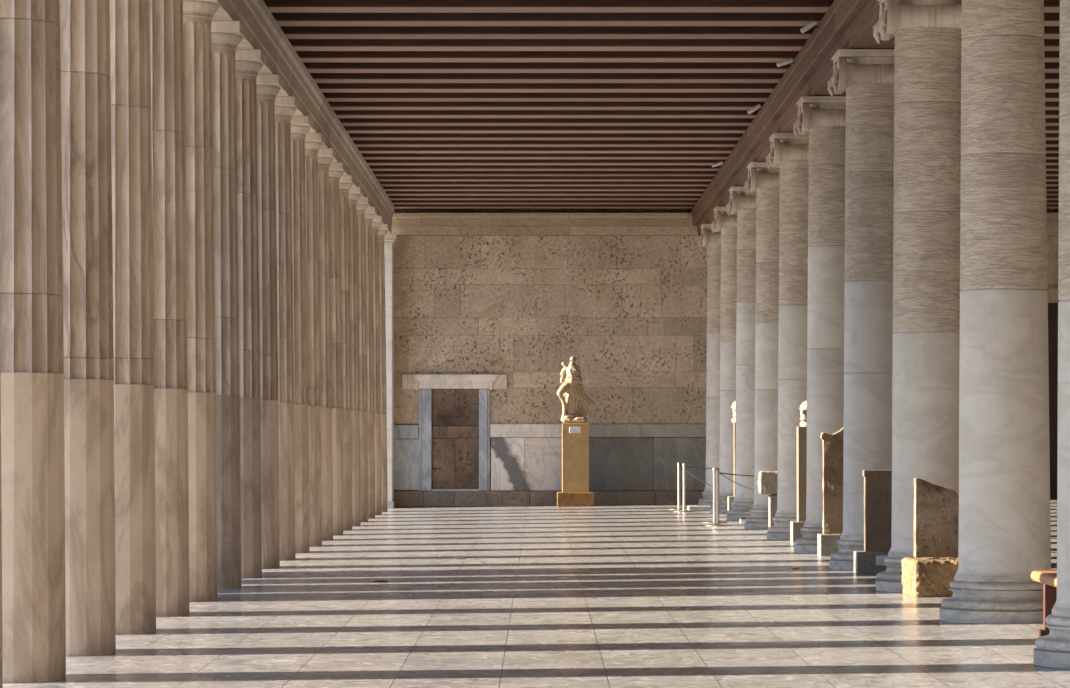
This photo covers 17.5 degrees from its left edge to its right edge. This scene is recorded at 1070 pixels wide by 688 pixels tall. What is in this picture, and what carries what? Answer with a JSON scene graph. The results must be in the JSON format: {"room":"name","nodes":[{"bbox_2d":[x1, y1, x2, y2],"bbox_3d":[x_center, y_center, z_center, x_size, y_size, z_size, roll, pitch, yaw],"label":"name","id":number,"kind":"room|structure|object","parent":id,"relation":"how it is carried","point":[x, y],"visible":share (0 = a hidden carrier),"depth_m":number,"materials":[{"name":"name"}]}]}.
{"room":"ancient greek colonnade","nodes":[
{"label":"ancient greek colonnade","id":0,"kind":"room"},
{"bbox_2d":[3,499,1069,687],"bbox_3d":[3.969,2.103,22.048,15.320,0.557,92.200,0,-1,0],"label":"floor","id":1,"kind":"structure","parent":0,"point":[624,595],"depth_m":26.05,"materials":[{"name":"stone"}]},
{"bbox_2d":[0,360,2,687],"bbox_3d":[-3.156,-0.726,18.209,0.770,5.314,0.770,0,-1,0],"label":"fluted column","id":2,"kind":"structure","parent":1,"relation":"on","point":[1,659],"depth_m":18.14,"materials":[{"name":"stone"}]},
{"bbox_2d":[0,0,65,682],"bbox_3d":[-3.153,-0.664,20.628,0.770,5.314,0.770,0,-1,0],"label":"fluted column","id":3,"kind":"structure","parent":1,"relation":"on","point":[31,245],"depth_m":20.36,"materials":[{"name":"stone"}]},
{"bbox_2d":[60,0,115,656],"bbox_3d":[-3.150,-0.602,23.047,0.770,5.314,0.770,0,-1,0],"label":"fluted column","id":4,"kind":"structure","parent":1,"relation":"on","point":[87,295],"depth_m":22.79,"materials":[{"name":"stone"}]},
{"bbox_2d":[109,0,155,634],"bbox_3d":[-3.147,-0.540,25.466,0.770,5.314,0.770,0,-1,0],"label":"fluted column","id":5,"kind":"structure","parent":1,"relation":"on","point":[130,65],"depth_m":25.23,"materials":[{"name":"stone"}]},
{"bbox_2d":[150,0,188,616],"bbox_3d":[-3.144,-0.478,27.886,0.770,5.314,0.770,0,-1,0],"label":"fluted column","id":6,"kind":"structure","parent":1,"relation":"on","point":[166,16],"depth_m":27.66,"materials":[{"name":"stone"}]},
{"bbox_2d":[183,0,223,601],"bbox_3d":[-3.141,-0.416,30.305,0.770,5.314,0.770,0,-1,0],"label":"fluted column","id":7,"kind":"structure","parent":1,"relation":"on","point":[197,14],"depth_m":30.09,"materials":[{"name":"stone"}]},
{"bbox_2d":[212,0,237,20],"bbox_3d":[-3.104,-3.299,31.589,0.710,0.515,2.417,0,-1,0],"label":"architrave block","id":8,"kind":"object","parent":7,"relation":"on","point":[229,13],"visible":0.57,"depth_m":32.17,"materials":[{"name":"stone"}]},
{"bbox_2d":[211,21,246,588],"bbox_3d":[-3.138,-0.354,32.724,0.770,5.314,0.770,0,-1,0],"label":"fluted column","id":9,"kind":"structure","parent":1,"relation":"on","point":[226,36],"depth_m":32.51,"materials":[{"name":"stone"}]},
{"bbox_2d":[237,0,263,48],"bbox_3d":[-3.101,-3.237,34.008,0.710,0.515,2.417,0,-1,0],"label":"architrave block","id":10,"kind":"object","parent":9,"relation":"on","point":[249,12],"visible":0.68,"depth_m":34.37,"materials":[{"name":"stone"}]},
{"bbox_2d":[235,49,266,577],"bbox_3d":[-3.134,-0.292,35.143,0.770,5.314,0.770,0,-1,0],"label":"fluted column","id":11,"kind":"structure","parent":1,"relation":"on","point":[249,62],"depth_m":34.94,"materials":[{"name":"stone"}]},
{"bbox_2d":[258,3,281,73],"bbox_3d":[-3.098,-3.175,36.427,0.710,0.515,2.417,0,-1,0],"label":"architrave block","id":12,"kind":"object","parent":11,"relation":"on","point":[270,32],"visible":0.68,"depth_m":36.52,"materials":[{"name":"stone"}]},
{"bbox_2d":[256,74,283,568],"bbox_3d":[-3.131,-0.230,37.562,0.770,5.314,0.770,0,-1,0],"label":"fluted column","id":13,"kind":"structure","parent":1,"relation":"on","point":[268,86],"depth_m":37.37,"materials":[{"name":"stone"}]},
{"bbox_2d":[276,31,297,95],"bbox_3d":[-3.095,-3.112,38.847,0.710,0.515,2.417,0,-1,0],"label":"architrave block","id":14,"kind":"object","parent":13,"relation":"on","point":[287,56],"visible":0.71,"depth_m":38.95,"materials":[{"name":"stone"}]},
{"bbox_2d":[275,96,299,559],"bbox_3d":[-3.128,-0.168,39.981,0.770,5.314,0.770,0,-1,0],"label":"fluted column","id":15,"kind":"structure","parent":1,"relation":"on","point":[285,106],"depth_m":39.79,"materials":[{"name":"stone"}]},
{"bbox_2d":[292,56,311,114],"bbox_3d":[-3.092,-3.050,41.266,0.710,0.515,2.417,0,-1,0],"label":"architrave block","id":16,"kind":"object","parent":15,"relation":"on","point":[301,75],"visible":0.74,"depth_m":41.38,"materials":[{"name":"stone"}]},
{"bbox_2d":[291,115,312,552],"bbox_3d":[-3.125,-0.106,42.401,0.770,5.314,0.770,0,-1,0],"label":"fluted column","id":17,"kind":"structure","parent":1,"relation":"on","point":[300,124],"depth_m":42.22,"materials":[{"name":"stone"}]},
{"bbox_2d":[306,77,323,132],"bbox_3d":[-3.088,-2.988,43.685,0.710,0.515,2.417,0,-1,0],"label":"architrave block","id":18,"kind":"object","parent":17,"relation":"on","point":[315,97],"visible":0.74,"depth_m":43.76,"materials":[{"name":"stone"}]},
{"bbox_2d":[305,133,324,546],"bbox_3d":[-3.122,-0.044,44.820,0.770,5.314,0.770,0,-1,0],"label":"fluted column","id":19,"kind":"structure","parent":1,"relation":"on","point":[314,142],"depth_m":44.64,"materials":[{"name":"stone"}]},
{"bbox_2d":[318,97,334,147],"bbox_3d":[-3.085,-2.926,46.104,0.710,0.515,2.417,0,-1,0],"label":"architrave block","id":20,"kind":"object","parent":19,"relation":"on","point":[326,114],"visible":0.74,"depth_m":46.19,"materials":[{"name":"stone"}]},
{"bbox_2d":[317,148,335,540],"bbox_3d":[-3.119,0.018,47.239,0.770,5.314,0.770,0,-1,0],"label":"fluted column","id":21,"kind":"structure","parent":1,"relation":"on","point":[325,156],"depth_m":47.06,"materials":[{"name":"stone"}]},
{"bbox_2d":[330,114,344,161],"bbox_3d":[-3.082,-2.864,48.523,0.710,0.515,2.417,0,-1,0],"label":"architrave block","id":22,"kind":"object","parent":21,"relation":"on","point":[337,129],"visible":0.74,"depth_m":48.63,"materials":[{"name":"stone"}]},
{"bbox_2d":[329,162,345,534],"bbox_3d":[-3.116,0.080,49.658,0.770,5.314,0.770,0,-1,0],"label":"fluted column","id":23,"kind":"structure","parent":1,"relation":"on","point":[337,169],"depth_m":49.49,"materials":[{"name":"stone"}]},
{"bbox_2d":[340,129,353,174],"bbox_3d":[-3.079,-2.802,50.943,0.710,0.515,2.417,0,-1,0],"label":"architrave block","id":24,"kind":"object","parent":23,"relation":"on","point":[347,143],"visible":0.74,"depth_m":50.98,"materials":[{"name":"stone"}]},
{"bbox_2d":[339,175,354,530],"bbox_3d":[-3.112,0.142,52.078,0.770,5.314,0.770,0,-1,0],"label":"fluted column","id":25,"kind":"structure","parent":1,"relation":"on","point":[346,182],"depth_m":51.92,"materials":[{"name":"stone"}]},
{"bbox_2d":[349,143,361,185],"bbox_3d":[-3.076,-2.740,53.362,0.710,0.515,2.417,0,-1,0],"label":"architrave block","id":26,"kind":"object","parent":25,"relation":"on","point":[356,156],"visible":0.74,"depth_m":53.40,"materials":[{"name":"stone"}]},
{"bbox_2d":[348,186,362,525],"bbox_3d":[-3.109,0.204,54.497,0.770,5.314,0.770,0,-1,0],"label":"fluted column","id":27,"kind":"structure","parent":1,"relation":"on","point":[355,192],"depth_m":54.34,"materials":[{"name":"stone"}]},
{"bbox_2d":[358,156,369,196],"bbox_3d":[-3.073,-2.678,55.781,0.710,0.515,2.417,0,-1,0],"label":"architrave block","id":28,"kind":"object","parent":27,"relation":"on","point":[363,170],"visible":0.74,"depth_m":55.82,"materials":[{"name":"stone"}]},
{"bbox_2d":[357,197,369,521],"bbox_3d":[-3.106,0.266,56.916,0.770,5.314,0.770,0,-1,0],"label":"fluted column","id":29,"kind":"structure","parent":1,"relation":"on","point":[363,203],"depth_m":56.76,"materials":[{"name":"stone"}]},
{"bbox_2d":[365,168,375,206],"bbox_3d":[-3.070,-2.616,58.200,0.710,0.515,2.417,0,-1,0],"label":"architrave block","id":30,"kind":"object","parent":29,"relation":"on","point":[371,178],"visible":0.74,"depth_m":58.17,"materials":[{"name":"stone"}]},
{"bbox_2d":[365,207,376,518],"bbox_3d":[-3.103,0.328,59.335,0.770,5.314,0.770,0,-1,0],"label":"fluted column","id":31,"kind":"structure","parent":1,"relation":"on","point":[370,212],"depth_m":59.19,"materials":[{"name":"stone"}]},
{"bbox_2d":[372,178,382,215],"bbox_3d":[-3.067,-2.554,60.619,0.710,0.515,2.417,0,-1,0],"label":"architrave block","id":32,"kind":"object","parent":31,"relation":"on","point":[377,190],"visible":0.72,"depth_m":60.67,"materials":[{"name":"stone"}]},
{"bbox_2d":[372,216,383,514],"bbox_3d":[-3.100,0.391,61.754,0.770,5.314,0.770,0,-1,0],"label":"fluted column","id":33,"kind":"structure","parent":1,"relation":"on","point":[377,221],"depth_m":61.61,"materials":[{"name":"stone"}]},
{"bbox_2d":[379,189,388,223],"bbox_3d":[-3.063,-2.492,63.039,0.710,0.515,2.417,0,-1,0],"label":"architrave block","id":34,"kind":"object","parent":33,"relation":"on","point":[384,197],"visible":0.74,"depth_m":62.99,"materials":[{"name":"stone"}]},
{"bbox_2d":[378,224,388,511],"bbox_3d":[-3.097,0.453,64.174,0.770,5.314,0.770,0,-1,0],"label":"fluted column","id":35,"kind":"structure","parent":1,"relation":"on","point":[384,228],"depth_m":64.03,"materials":[{"name":"stone"}]},
{"bbox_2d":[385,198,393,232],"bbox_3d":[-3.060,-2.430,65.458,0.710,0.515,2.417,0,-1,0],"label":"architrave block","id":36,"kind":"object","parent":35,"relation":"on","point":[390,207],"visible":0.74,"depth_m":65.50,"materials":[{"name":"stone"}]},
{"bbox_2d":[557,423,593,506],"bbox_3d":[0.779,2.324,66.711,0.710,1.600,0.720,0,-1,0],"label":"pedestal","id":37,"kind":"object","parent":1,"relation":"on","point":[575,492],"visible":0.99,"depth_m":66.45,"materials":[{"name":"stone"}]},
{"bbox_2d":[557,357,593,422],"bbox_3d":[0.774,0.884,66.761,0.709,1.271,0.399,0,-1,0],"label":"statue","id":38,"kind":"object","parent":37,"relation":"on","point":[575,403],"visible":1,"depth_m":66.68,"materials":[{"name":"beige stone"}]},
{"bbox_2d":[668,463,687,509],"bbox_3d":[2.598,2.565,62.551,0.390,0.846,0.390,0,-1,0],"label":"barrier post","id":39,"kind":"object","parent":1,"relation":"on","point":[678,464],"visible":0.94,"depth_m":62.53,"materials":[{"name":"metal"}]},
{"bbox_2d":[673,464,694,511],"bbox_3d":[2.619,2.521,60.852,0.390,0.846,0.390,0,-1,0],"label":"barrier post","id":40,"kind":"object","parent":1,"relation":"on","point":[684,465],"visible":1,"depth_m":60.83,"materials":[{"name":"metal"}]},
{"bbox_2d":[698,224,720,507],"bbox_3d":[3.488,0.409,64.166,0.979,5.225,0.979,0,-1,0],"label":"column","id":41,"kind":"structure","parent":1,"relation":"on","point":[712,240],"depth_m":63.92,"materials":[{"name":"grey stone"}]},
{"bbox_2d":[691,198,706,235],"bbox_3d":[3.491,-2.418,66.054,0.870,0.506,3.622,0,-1,0],"label":"timber beam","id":42,"kind":"structure","parent":41,"relation":"on","point":[698,219],"depth_m":66.08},
{"bbox_2d":[702,468,726,522],"bbox_3d":[2.759,2.324,53.254,0.390,0.846,0.390,0,-1,0],"label":"barrier post","id":43,"kind":"object","parent":1,"relation":"on","point":[714,469],"visible":0.73,"depth_m":53.23,"materials":[{"name":"metal"}]},
{"bbox_2d":[705,469,730,525],"bbox_3d":[2.712,2.281,51.555,0.390,0.846,0.390,0,-1,0],"label":"barrier post","id":44,"kind":"object","parent":1,"relation":"on","point":[717,471],"visible":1,"depth_m":51.53,"materials":[{"name":"metal"}]},
{"bbox_2d":[710,207,736,513],"bbox_3d":[3.482,0.285,59.328,0.979,5.225,0.979,0,-1,0],"label":"column","id":45,"kind":"structure","parent":1,"relation":"on","point":[727,224],"depth_m":59.09,"materials":[{"name":"grey stone"}]},
{"bbox_2d":[700,179,720,223],"bbox_3d":[3.485,-2.527,61.821,0.870,0.506,4.832,0,-1,0],"label":"timber beam","id":46,"kind":"structure","parent":45,"relation":"on","point":[708,201],"depth_m":61.91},
{"bbox_2d":[726,186,756,520],"bbox_3d":[3.476,0.161,54.489,0.979,5.225,0.979,0,-1,0],"label":"column","id":47,"kind":"structure","parent":1,"relation":"on","point":[744,204],"depth_m":54.24,"materials":[{"name":"grey stone"}]},
{"bbox_2d":[713,157,736,206],"bbox_3d":[3.479,-2.651,56.982,0.870,0.506,4.832,0,-1,0],"label":"timber beam","id":48,"kind":"structure","parent":47,"relation":"on","point":[723,181],"depth_m":57.01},
{"bbox_2d":[744,162,779,529],"bbox_3d":[3.469,0.037,49.651,0.979,5.225,0.979,0,-1,0],"label":"column","id":49,"kind":"structure","parent":1,"relation":"on","point":[766,181],"depth_m":49.40,"materials":[{"name":"grey stone"}]},
{"bbox_2d":[728,130,755,185],"bbox_3d":[3.473,-2.775,52.144,0.870,0.506,4.832,0,-1,0],"label":"timber beam","id":50,"kind":"structure","parent":49,"relation":"on","point":[740,156],"depth_m":52.21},
{"bbox_2d":[768,495,776,527],"bbox_3d":[3.435,2.373,48.671,0.300,0.507,0.340,0,-1,0],"label":"stone post","id":51,"kind":"object","parent":1,"relation":"on","point":[772,499],"visible":0.24,"depth_m":48.50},
{"bbox_2d":[758,471,777,494],"bbox_3d":[3.393,1.947,48.685,0.534,0.344,0.376,0,-1,0],"label":"block","id":52,"kind":"object","parent":51,"relation":"on","point":[767,480],"visible":0.48,"depth_m":48.51,"materials":[{"name":"stone"}]},
{"bbox_2d":[766,133,808,539],"bbox_3d":[3.463,-0.087,44.812,0.979,5.225,0.979,0,-1,0],"label":"column","id":53,"kind":"structure","parent":1,"relation":"on","point":[791,152],"depth_m":44.56,"materials":[{"name":"grey stone"}]},
{"bbox_2d":[747,97,778,161],"bbox_3d":[3.466,-2.899,47.305,0.870,0.506,4.832,0,-1,0],"label":"timber beam","id":54,"kind":"structure","parent":53,"relation":"on","point":[762,126],"depth_m":47.38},
{"bbox_2d":[790,521,803,541],"bbox_3d":[3.506,2.369,43.709,0.550,0.262,0.420,0,-1,0],"label":"base","id":55,"kind":"object","parent":1,"relation":"on","point":[795,526],"visible":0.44,"depth_m":43.51,"materials":[{"name":"stone"}]},
{"bbox_2d":[797,427,806,521],"bbox_3d":[3.457,1.639,43.738,0.300,1.198,0.240,0,-1,0],"label":"pillar","id":56,"kind":"structure","parent":55,"relation":"on","point":[801,431],"depth_m":43.62,"materials":[{"name":"brown stone"}]},
{"bbox_2d":[800,401,806,426],"bbox_3d":[3.450,0.906,43.761,0.224,0.389,0.252,0,-1,0],"label":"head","id":57,"kind":"object","parent":56,"relation":"on","point":[803,408],"visible":0.48,"depth_m":43.68},
{"bbox_2d":[793,96,845,553],"bbox_3d":[3.457,-0.212,39.974,0.979,5.225,0.979,0,-1,0],"label":"column","id":58,"kind":"structure","parent":1,"relation":"on","point":[823,117],"depth_m":39.72,"materials":[{"name":"grey stone"}]},
{"bbox_2d":[769,56,808,132],"bbox_3d":[3.460,-3.023,42.467,0.870,0.506,4.832,0,-1,0],"label":"timber beam","id":59,"kind":"structure","parent":58,"relation":"on","point":[783,99],"depth_m":42.52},
{"bbox_2d":[817,534,840,555],"bbox_3d":[3.536,2.256,38.930,0.700,0.243,0.460,0,-1,0],"label":"stone base","id":60,"kind":"object","parent":1,"relation":"on","point":[826,543],"visible":0.44,"depth_m":38.70,"materials":[{"name":"stone"}]},
{"bbox_2d":[820,427,843,533],"bbox_3d":[3.485,1.480,38.951,0.555,1.307,0.178,0,-1,0],"label":"pitted stele","id":61,"kind":"object","parent":60,"relation":"on","point":[832,484],"visible":0.39,"depth_m":38.87,"materials":[{"name":"brown stone"}]},
{"bbox_2d":[827,49,894,569],"bbox_3d":[3.450,-0.336,35.136,0.979,5.225,0.979,0,-1,0],"label":"column","id":62,"kind":"structure","parent":1,"relation":"on","point":[866,76],"depth_m":34.87,"materials":[{"name":"grey stone"}]},
{"bbox_2d":[797,5,845,95],"bbox_3d":[3.454,-3.147,37.629,0.870,0.506,4.832,0,-1,0],"label":"timber beam","id":63,"kind":"structure","parent":62,"relation":"on","point":[814,61],"depth_m":37.73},
{"bbox_2d":[854,551,888,572],"bbox_3d":[3.515,2.150,34.158,0.720,0.212,0.428,0,-1,0],"label":"base","id":64,"kind":"object","parent":1,"relation":"on","point":[864,562],"visible":0.48,"depth_m":33.95,"materials":[{"name":"stone"}]},
{"bbox_2d":[863,470,891,551],"bbox_3d":[3.519,1.641,34.165,0.574,0.800,0.144,0,-1,0],"label":"stele","id":65,"kind":"object","parent":64,"relation":"on","point":[877,483],"visible":0.45,"depth_m":34.11,"materials":[{"name":"brown stone"}]},
{"bbox_2d":[873,0,961,592],"bbox_3d":[3.444,-0.460,30.297,0.979,5.225,0.979,0,-1,0],"label":"column","id":66,"kind":"structure","parent":1,"relation":"on","point":[927,33],"depth_m":30.04,"materials":[{"name":"grey stone"}]},
{"bbox_2d":[832,0,894,48],"bbox_3d":[3.447,-3.271,32.790,0.870,0.506,4.832,0,-1,0],"label":"timber beam","id":67,"kind":"structure","parent":66,"relation":"on","point":[856,19],"depth_m":34.02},
{"bbox_2d":[901,557,957,596],"bbox_3d":[3.575,1.972,29.276,0.885,0.343,0.584,0,-1,-6],"label":"stone block","id":68,"kind":"object","parent":1,"relation":"on","point":[928,576],"visible":0.51,"depth_m":28.98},
{"bbox_2d":[913,478,958,557],"bbox_3d":[3.506,1.463,29.251,0.630,0.674,0.142,0,-1,-3],"label":"broken stele","id":69,"kind":"object","parent":68,"relation":"on","point":[936,508],"visible":0.63,"depth_m":29.18,"materials":[{"name":"brown stone"}]},
{"bbox_2d":[939,0,1051,623],"bbox_3d":[3.438,-0.584,25.459,0.979,5.225,0.979,0,-1,0],"label":"column","id":70,"kind":"structure","parent":1,"relation":"on","point":[1004,537],"depth_m":25.19,"materials":[{"name":"grey stone"}]},
{"bbox_2d":[1031,571,1056,636],"bbox_3d":[3.559,1.727,22.428,0.400,0.438,2.240,0,-1,0],"label":"wooden bench","id":71,"kind":"object","parent":1,"relation":"on","point":[1048,578],"visible":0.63,"depth_m":23.13,"materials":[{"name":"orange wood"}]},
{"bbox_2d":[1033,0,1069,668],"bbox_3d":[3.432,-0.708,20.620,0.979,5.225,0.979,0,-1,0],"label":"column","id":72,"kind":"structure","parent":1,"relation":"on","point":[1052,650],"depth_m":20.50,"materials":[{"name":"grey stone"}]},
{"bbox_2d":[394,235,1057,423],"bbox_3d":[4.474,-0.279,67.921,14.496,3.687,0.206,0,-1,0],"label":"wall","id":73,"kind":"structure","parent":0,"point":[631,310],"depth_m":67.83,"materials":[{"name":"stone"}]},
{"bbox_2d":[384,234,397,507],"bbox_3d":[-3.107,0.534,67.442,0.870,5.310,1.040,0,-1,0],"label":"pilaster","id":74,"kind":"structure","parent":73,"relation":"attached to","point":[390,240],"depth_m":67.04,"materials":[{"name":"grey stone"}]},
{"bbox_2d":[402,375,506,490],"bbox_3d":[-1.573,1.734,67.755,2.044,2.274,0.250,0,-1,0],"label":"door","id":75,"kind":"structure","parent":73,"relation":"in","point":[452,457],"depth_m":67.78,"materials":[{"name":"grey stone"}]},
{"bbox_2d":[391,212,1058,234],"bbox_3d":[4.426,-2.349,67.927,14.594,0.438,0.300,0,-1,0],"label":"wall cornice","id":76,"kind":"structure","parent":73,"relation":"attached to","point":[403,223],"depth_m":67.85,"materials":[{"name":"stone"}]},
{"bbox_2d":[1047,288,1058,498],"bbox_3d":[10.638,0.978,67.788,2.200,4.150,0.190,0,-1,0],"label":"door","id":77,"kind":"structure","parent":73,"relation":"in","point":[1053,300],"depth_m":67.75,"materials":[{"name":"stone"}]},
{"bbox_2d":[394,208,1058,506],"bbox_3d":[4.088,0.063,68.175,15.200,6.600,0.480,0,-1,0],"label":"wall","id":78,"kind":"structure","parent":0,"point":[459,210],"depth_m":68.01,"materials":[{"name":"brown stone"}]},
{"bbox_2d":[394,424,705,506],"bbox_3d":[3.180,2.369,67.782,11.885,1.608,0.250,0,-1,0],"label":"wall paneling","id":79,"kind":"structure","parent":78,"relation":"attached to","point":[614,463],"depth_m":67.73,"materials":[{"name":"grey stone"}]},
{"bbox_3d":[4.029,-4.262,22.211,15.200,0.110,92.200,0,-1,0],"label":"ceiling","id":80,"kind":"structure","parent":0,"visible":0},
{"bbox_2d":[393,204,694,208],"bbox_3d":[0.070,-2.846,67.265,6.805,0.410,0.480,0,-1,0],"label":"joist","id":81,"kind":"object","parent":80,"relation":"attached to","point":[397,206],"visible":0.06,"depth_m":67.02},
{"bbox_2d":[385,191,703,195],"bbox_3d":[0.065,-2.939,63.636,6.805,0.410,0.480,0,-1,0],"label":"joist","id":82,"kind":"object","parent":80,"relation":"attached to","point":[389,193],"visible":0.06,"depth_m":63.39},
{"bbox_2d":[388,196,700,199],"bbox_3d":[0.067,-2.908,64.846,6.805,0.410,0.480,0,-1,0],"label":"joist","id":83,"kind":"object","parent":80,"relation":"attached to","point":[390,197],"visible":0.06,"depth_m":64.61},
{"bbox_2d":[391,200,697,203],"bbox_3d":[0.068,-2.877,66.055,6.805,0.410,0.480,0,-1,0],"label":"joist","id":84,"kind":"object","parent":80,"relation":"attached to","point":[393,201],"visible":0.06,"depth_m":65.81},
{"bbox_2d":[372,171,717,175],"bbox_3d":[0.059,-3.063,58.798,6.805,0.410,0.480,0,-1,0],"label":"joist","id":85,"kind":"object","parent":80,"relation":"attached to","point":[376,173],"visible":0.06,"depth_m":58.56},
{"bbox_2d":[376,176,713,180],"bbox_3d":[0.060,-3.032,60.007,6.805,0.410,0.480,0,-1,0],"label":"joist","id":86,"kind":"object","parent":80,"relation":"attached to","point":[380,178],"visible":0.06,"depth_m":59.77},
{"bbox_2d":[379,181,710,185],"bbox_3d":[0.062,-3.001,61.217,6.805,0.410,0.480,0,-1,0],"label":"joist","id":87,"kind":"object","parent":80,"relation":"attached to","point":[383,183],"visible":0.06,"depth_m":60.98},
{"bbox_2d":[382,186,707,190],"bbox_3d":[0.063,-2.970,62.427,6.805,0.410,0.480,0,-1,0],"label":"joist","id":88,"kind":"object","parent":80,"relation":"attached to","point":[386,188],"visible":0.06,"depth_m":62.18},
{"bbox_2d":[357,147,733,152],"bbox_3d":[0.052,-3.188,53.959,6.805,0.410,0.480,0,-1,0],"label":"joist","id":89,"kind":"object","parent":80,"relation":"attached to","point":[361,149],"visible":0.06,"depth_m":53.72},
{"bbox_2d":[361,153,729,158],"bbox_3d":[0.054,-3.156,55.169,6.805,0.410,0.480,0,-1,0],"label":"joist","id":90,"kind":"object","parent":80,"relation":"attached to","point":[365,155],"visible":0.06,"depth_m":54.93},
{"bbox_2d":[365,159,725,164],"bbox_3d":[0.056,-3.126,56.379,6.805,0.410,0.480,0,-1,0],"label":"joist","id":91,"kind":"object","parent":80,"relation":"attached to","point":[369,161],"visible":0.06,"depth_m":56.14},
{"bbox_2d":[369,165,721,170],"bbox_3d":[0.057,-3.095,57.588,6.805,0.410,0.480,0,-1,0],"label":"joist","id":92,"kind":"object","parent":80,"relation":"attached to","point":[372,167],"visible":0.06,"depth_m":57.34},
{"bbox_2d":[348,133,743,139],"bbox_3d":[0.049,-3.250,51.540,6.805,0.410,0.480,0,-1,0],"label":"joist","id":93,"kind":"object","parent":80,"relation":"attached to","point":[354,136],"visible":0.06,"depth_m":51.30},
{"bbox_2d":[353,140,738,146],"bbox_3d":[0.051,-3.219,52.750,6.805,0.410,0.480,0,-1,0],"label":"joist","id":94,"kind":"object","parent":80,"relation":"attached to","point":[359,143],"visible":0.06,"depth_m":52.50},
{"bbox_2d":[328,102,764,109],"bbox_3d":[0.043,-3.374,46.702,6.805,0.410,0.480,0,-1,0],"label":"joist","id":95,"kind":"object","parent":80,"relation":"attached to","point":[335,105],"visible":0.06,"depth_m":46.46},
{"bbox_2d":[333,110,759,117],"bbox_3d":[0.044,-3.343,47.911,6.805,0.410,0.480,0,-1,0],"label":"joist","id":96,"kind":"object","parent":80,"relation":"attached to","point":[340,113],"visible":0.06,"depth_m":47.67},
{"bbox_2d":[339,118,753,125],"bbox_3d":[0.046,-3.312,49.121,6.805,0.410,0.480,0,-1,0],"label":"joist","id":97,"kind":"object","parent":80,"relation":"attached to","point":[345,121],"visible":0.06,"depth_m":48.88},
{"bbox_2d":[344,126,748,132],"bbox_3d":[0.048,-3.281,50.331,6.805,0.410,0.480,0,-1,0],"label":"joist","id":98,"kind":"object","parent":80,"relation":"attached to","point":[350,129],"visible":0.06,"depth_m":50.09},
{"bbox_2d":[303,62,790,72],"bbox_3d":[0.037,-3.498,41.863,6.805,0.410,0.480,0,-1,0],"label":"joist","id":99,"kind":"object","parent":80,"relation":"attached to","point":[312,67],"visible":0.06,"depth_m":41.63,"materials":[{"name":"wood"}]},
{"bbox_2d":[316,83,777,92],"bbox_3d":[0.040,-3.436,44.283,6.805,0.410,0.480,0,-1,0],"label":"joist","id":100,"kind":"object","parent":80,"relation":"attached to","point":[324,87],"visible":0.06,"depth_m":44.04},
{"bbox_2d":[323,93,770,101],"bbox_3d":[0.041,-3.405,45.492,6.805,0.410,0.480,0,-1,0],"label":"joist","id":101,"kind":"object","parent":80,"relation":"attached to","point":[330,97],"visible":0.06,"depth_m":45.25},
{"bbox_2d":[280,26,814,38],"bbox_3d":[0.032,-3.591,38.235,6.805,0.410,0.480,0,-1,0],"label":"joist","id":102,"kind":"object","parent":80,"relation":"attached to","point":[291,32],"visible":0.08,"depth_m":37.99,"materials":[{"name":"wood"}]},
{"bbox_2d":[310,73,784,82],"bbox_3d":[0.038,-3.467,43.073,6.805,0.410,0.480,0,-1,0],"label":"joist","id":103,"kind":"object","parent":80,"relation":"attached to","point":[318,77],"visible":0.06,"depth_m":42.83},
{"bbox_2d":[288,39,807,50],"bbox_3d":[0.034,-3.560,39.444,6.805,0.410,0.480,0,-1,0],"label":"joist","id":104,"kind":"object","parent":80,"relation":"attached to","point":[298,44],"visible":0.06,"depth_m":39.20,"materials":[{"name":"wood"}]},
{"bbox_2d":[296,51,799,61],"bbox_3d":[0.035,-3.529,40.654,6.805,0.410,0.480,0,-1,0],"label":"joist","id":105,"kind":"object","parent":80,"relation":"attached to","point":[305,56],"visible":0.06,"depth_m":40.41,"materials":[{"name":"wood"}]},
{"bbox_2d":[271,13,825,25],"bbox_3d":[0.030,-3.622,37.025,6.805,0.410,0.480,0,-1,0],"label":"joist","id":106,"kind":"object","parent":80,"relation":"attached to","point":[283,19],"visible":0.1,"depth_m":36.78,"materials":[{"name":"wood"}]},
{"bbox_2d":[263,0,834,12],"bbox_3d":[0.029,-3.653,35.815,6.805,0.410,0.480,0,-1,0],"label":"joist","id":107,"kind":"object","parent":80,"relation":"attached to","point":[275,6],"visible":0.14,"depth_m":35.58,"materials":[{"name":"wood"}]},
{"bbox_2d":[1044,51,1058,61],"bbox_3d":[7.564,-3.529,40.644,8.173,0.410,0.480,0,-1,0],"label":"joist","id":108,"kind":"object","parent":80,"relation":"attached to","point":[1050,56],"visible":0.02,"depth_m":40.40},
{"bbox_2d":[1044,12,1059,25],"bbox_3d":[7.559,-3.622,37.015,8.173,0.410,0.480,0,-1,0],"label":"joist","id":109,"kind":"object","parent":80,"relation":"attached to","point":[1050,18],"visible":0.02,"depth_m":36.77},
{"bbox_2d":[1044,26,1059,38],"bbox_3d":[7.561,-3.591,38.225,8.173,0.410,0.480,0,-1,0],"label":"joist","id":110,"kind":"object","parent":80,"relation":"attached to","point":[1050,32],"visible":0.02,"depth_m":37.98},
{"bbox_2d":[1044,0,1059,11],"bbox_3d":[7.558,-3.653,35.806,8.173,0.410,0.480,0,-1,0],"label":"joist","id":111,"kind":"object","parent":80,"relation":"attached to","point":[1049,5],"visible":0.02,"depth_m":35.56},
{"bbox_2d":[1044,39,1059,50],"bbox_3d":[7.562,-3.560,39.434,8.173,0.410,0.480,0,-1,0],"label":"joist","id":112,"kind":"object","parent":80,"relation":"attached to","point":[1049,44],"visible":0.02,"depth_m":39.19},
{"bbox_2d":[1045,62,1058,72],"bbox_3d":[7.566,-3.498,41.854,8.173,0.410,0.480,0,-1,0],"label":"joist","id":113,"kind":"object","parent":80,"relation":"attached to","point":[1050,67],"visible":0.02,"depth_m":41.62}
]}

